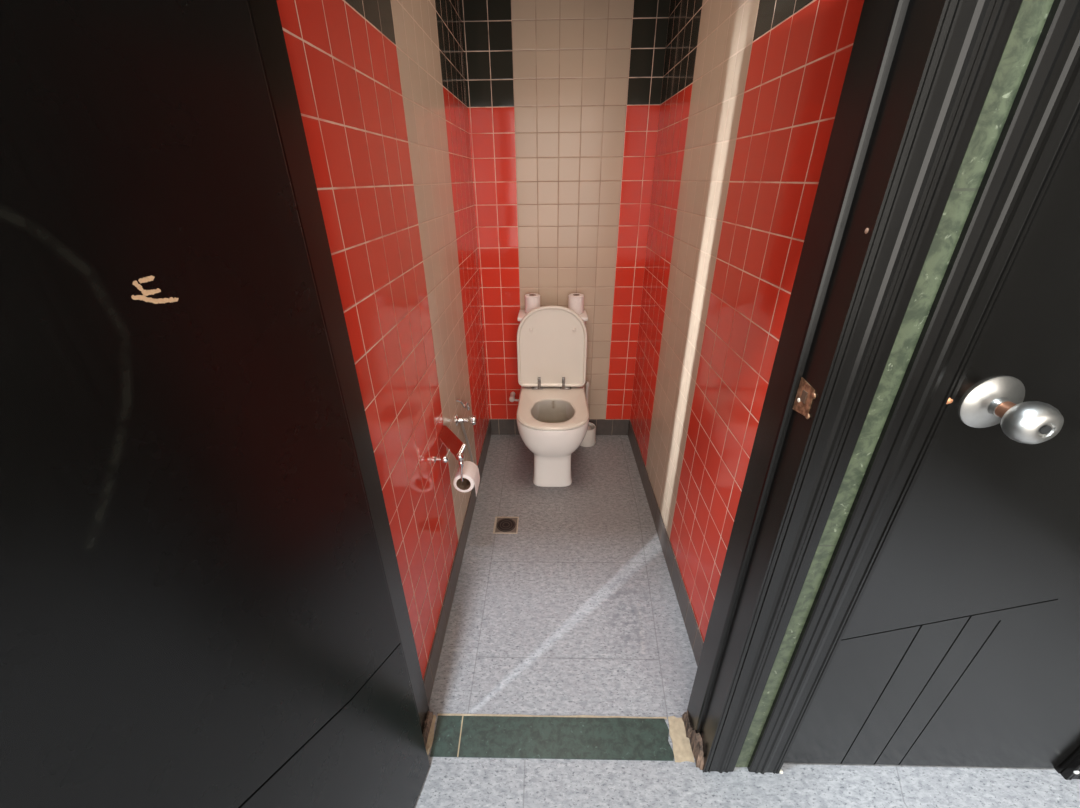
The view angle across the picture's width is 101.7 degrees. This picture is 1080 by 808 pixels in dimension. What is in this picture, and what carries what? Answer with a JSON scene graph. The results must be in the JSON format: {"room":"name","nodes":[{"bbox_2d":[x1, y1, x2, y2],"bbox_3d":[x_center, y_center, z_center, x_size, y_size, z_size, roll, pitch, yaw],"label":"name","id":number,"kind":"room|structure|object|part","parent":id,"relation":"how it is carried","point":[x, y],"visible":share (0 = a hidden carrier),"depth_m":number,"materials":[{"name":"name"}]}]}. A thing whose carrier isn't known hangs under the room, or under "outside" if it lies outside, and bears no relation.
{"room":"public restroom","nodes":[
{"label":"public restroom","id":0,"kind":"room"},
{"bbox_2d":[276,0,489,679],"bbox_3d":[-0.414,-0.644,1.616,0.100,2.750,1.845,0,27,1],"label":"wall","id":1,"kind":"structure","parent":0,"point":[380,85],"depth_m":1.23,"materials":[{"name":"tile"}]},
{"bbox_2d":[433,425,465,481],"bbox_3d":[-0.316,0.201,1.617,0.098,0.192,0.183,0,27,1],"label":"toilet roll holder","id":2,"kind":"object","parent":1,"relation":"attached to","point":[447,437],"visible":0.91,"depth_m":1.61,"materials":[{"name":"silver metal"}]},
{"bbox_3d":[-0.342,0.192,1.524,0.050,0.025,0.025,0,27,1],"label":"post","id":3,"kind":"part","parent":2,"relation":"part of","materials":[{"name":"silver metal"}]},
{"bbox_2d":[439,425,463,456],"bbox_3d":[-0.325,0.147,1.635,0.073,0.113,0.093,0,27,1],"label":"hood","id":4,"kind":"object","parent":2,"relation":"attached to","point":[447,437],"depth_m":1.62,"materials":[{"name":"silver metal"}]},
{"bbox_2d":[453,461,479,495],"bbox_3d":[-0.283,0.287,1.702,0.084,0.101,0.108,0,27,1],"label":"toilet roll","id":5,"kind":"object","parent":2,"relation":"hanging from","point":[470,471],"visible":0.89,"depth_m":1.67,"materials":[{"name":"paper"}]},
{"bbox_2d":[423,420,490,705],"bbox_3d":[-0.350,0.549,2.172,0.006,0.118,1.740,0,27,1],"label":"baseboard","id":6,"kind":"structure","parent":1,"relation":"attached to","point":[434,657],"depth_m":1.77,"materials":[{"name":"black tile"}]},
{"bbox_2d":[456,399,469,409],"bbox_3d":[-0.337,0.002,1.952,0.026,0.117,0.142,3,27,7],"label":"wall hook","id":7,"kind":"object","parent":1,"relation":"attached to","point":[466,405],"visible":1,"depth_m":1.94,"materials":[{"name":"silver metal"}]},
{"bbox_2d":[455,414,478,494],"bbox_3d":[-0.312,0.268,2.098,0.084,0.597,0.246,0,27,1],"label":"tap","id":8,"kind":"object","parent":1,"relation":"attached to","point":[471,420],"visible":0.86,"depth_m":1.88,"materials":[{"name":"silver metal"}]},
{"bbox_3d":[-0.293,0.070,1.887,0.036,0.039,0.044,0,27,1],"label":"handle","id":9,"kind":"part","parent":8,"relation":"part of","materials":[{"name":"silver metal"}]},
{"bbox_2d":[460,0,669,419],"bbox_3d":[0.119,-1.041,2.381,0.928,2.750,0.100,0,27,1],"label":"wall","id":10,"kind":"structure","parent":0,"point":[564,96],"depth_m":2.23,"materials":[{"name":"tile"}]},
{"bbox_2d":[490,419,628,434],"bbox_3d":[0.129,0.155,2.933,0.916,0.118,0.006,0,27,1],"label":"baseboard","id":11,"kind":"structure","parent":10,"relation":"attached to","point":[498,426],"depth_m":2.93,"materials":[{"name":"black tile"}]},
{"bbox_2d":[580,422,595,446],"bbox_3d":[0.302,0.196,2.848,0.124,0.120,0.124,0,27,1],"label":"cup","id":12,"kind":"object","parent":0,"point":[589,440],"depth_m":2.81,"materials":[{"name":"white plastic"}]},
{"bbox_2d":[414,435,1079,807],"bbox_3d":[0.066,1.367,0.782,4.700,0.080,5.150,0,27,1],"label":"floor","id":13,"kind":"structure","parent":0,"point":[576,611],"depth_m":1.56,"materials":[{"name":"tile"}]},
{"bbox_2d":[493,517,518,533],"bbox_3d":[-0.169,0.603,2.191,0.120,0.010,0.120,0,27,1],"label":"floor drain","id":14,"kind":"object","parent":13,"relation":"on","point":[502,525],"visible":1,"depth_m":2.18,"materials":[{"name":"brown metal"}]},
{"bbox_2d":[509,306,588,486],"bbox_3d":[0.032,-0.054,2.457,0.464,0.925,0.666,0,27,1],"label":"toilet","id":15,"kind":"object","parent":13,"relation":"on","point":[552,417],"visible":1,"depth_m":2.44,"materials":[{"name":"ceramic"}]},
{"bbox_2d":[525,293,539,312],"bbox_3d":[-0.042,-0.566,2.486,0.087,0.100,0.087,0,27,1],"label":"toilet roll","id":16,"kind":"object","parent":15,"relation":"on","point":[532,300],"visible":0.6,"depth_m":2.45,"materials":[{"name":"paper"}]},
{"bbox_3d":[0.067,-0.317,2.471,0.393,0.469,0.040,0,27,1],"label":"lid","id":17,"kind":"part","parent":15,"relation":"part of","materials":[{"name":"plastic"}]},
{"bbox_3d":[0.071,-0.504,2.496,0.390,0.022,0.172,0,27,1],"label":"cistern lid","id":18,"kind":"part","parent":15,"relation":"part of","materials":[{"name":"ceramic"}]},
{"bbox_3d":[0.072,0.195,2.527,0.386,0.418,0.557,0,27,1],"label":"bowl","id":19,"kind":"part","parent":15,"relation":"part of","materials":[{"name":"ceramic"}]},
{"bbox_3d":[0.069,0.018,2.387,0.381,0.020,0.477,0,27,1],"label":"seat","id":20,"kind":"part","parent":15,"relation":"part of","materials":[{"name":"plastic"}]},
{"bbox_2d":[531,401,574,422],"bbox_3d":[0.070,0.150,2.427,0.300,0.248,0.335,0,27,1],"label":"basin","id":21,"kind":"object","parent":15,"relation":"in","point":[543,411],"depth_m":2.54,"materials":[{"name":"ceramic"}]},
{"bbox_2d":[568,293,583,313],"bbox_3d":[0.203,-0.566,2.481,0.087,0.100,0.087,0,27,1],"label":"toilet roll","id":22,"kind":"object","parent":15,"relation":"on","point":[575,300],"visible":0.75,"depth_m":2.45,"materials":[{"name":"paper"}]},
{"bbox_2d":[426,714,694,762],"bbox_3d":[0.050,1.038,1.365,0.824,0.035,0.125,0,27,1],"label":"threshold","id":23,"kind":"object","parent":13,"relation":"on","point":[589,737],"visible":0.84,"depth_m":1.35,"materials":[{"name":"stone"}]},
{"bbox_2d":[580,381,595,446],"bbox_3d":[0.300,0.058,2.777,0.124,0.430,0.124,0,27,1],"label":"toilet brush","id":24,"kind":"object","parent":13,"relation":"on","point":[589,440],"visible":0.56,"depth_m":2.81,"materials":[{"name":"white plastic"}]},
{"bbox_3d":[0.292,0.003,2.761,0.023,0.318,0.023,0,27,1],"label":"handle","id":25,"kind":"part","parent":24,"relation":"part of","materials":[{"name":"white plastic"}]},
{"bbox_2d":[630,0,863,642],"bbox_3d":[0.614,-0.642,1.592,0.100,2.750,1.845,0,27,1],"label":"wall","id":26,"kind":"structure","parent":0,"point":[751,92],"depth_m":1.36,"materials":[{"name":"tile"}]},
{"bbox_2d":[628,420,703,666],"bbox_3d":[0.572,0.551,2.150,0.006,0.118,1.740,0,27,1],"label":"baseboard","id":27,"kind":"structure","parent":26,"relation":"attached to","point":[693,632],"depth_m":1.90,"materials":[{"name":"black tile"}]},
{"bbox_2d":[735,0,1053,766],"bbox_3d":[0.066,-0.347,0.642,4.700,3.100,0.118,0,27,1],"label":"wall","id":28,"kind":"structure","parent":0,"point":[1031,18],"depth_m":0.66,"materials":[{"name":"stone"}]},
{"bbox_2d":[0,0,429,807],"bbox_3d":[-0.437,0.331,0.479,0.040,2.030,0.800,5,28,11],"label":"door","id":29,"kind":"structure","parent":28,"relation":"in","point":[196,611],"depth_m":0.46,"materials":[{"name":"black paint"}]},
{"bbox_2d":[247,0,1022,772],"bbox_3d":[0.039,0.063,0.852,1.031,2.180,0.150,0,27,1],"label":"door frame","id":30,"kind":"structure","parent":28,"relation":"attached to","point":[920,74],"depth_m":0.70,"materials":[{"name":"black wood"}]},
{"bbox_3d":[0.461,-0.009,0.768,0.002,0.063,0.046,0,27,1],"label":"strike plate","id":31,"kind":"part","parent":30,"relation":"part of","materials":[{"name":"gold metal"}]},
{"bbox_2d":[747,0,1079,779],"bbox_3d":[1.084,0.066,0.824,0.976,2.180,0.147,0,27,1],"label":"door frame","id":32,"kind":"structure","parent":28,"relation":"attached to","point":[1040,131],"depth_m":0.68,"materials":[{"name":"black wood"}]},
{"bbox_2d":[784,133,1079,767],"bbox_3d":[1.083,0.157,0.789,0.786,2.030,0.136,0,27,1],"label":"door","id":33,"kind":"structure","parent":28,"relation":"in","point":[960,646],"depth_m":0.93,"materials":[{"name":"black paint"}]},
{"bbox_3d":[0.761,0.029,0.682,0.068,0.068,0.050,0,27,1],"label":"knob","id":34,"kind":"part","parent":33,"relation":"part of","materials":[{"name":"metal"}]}
]}

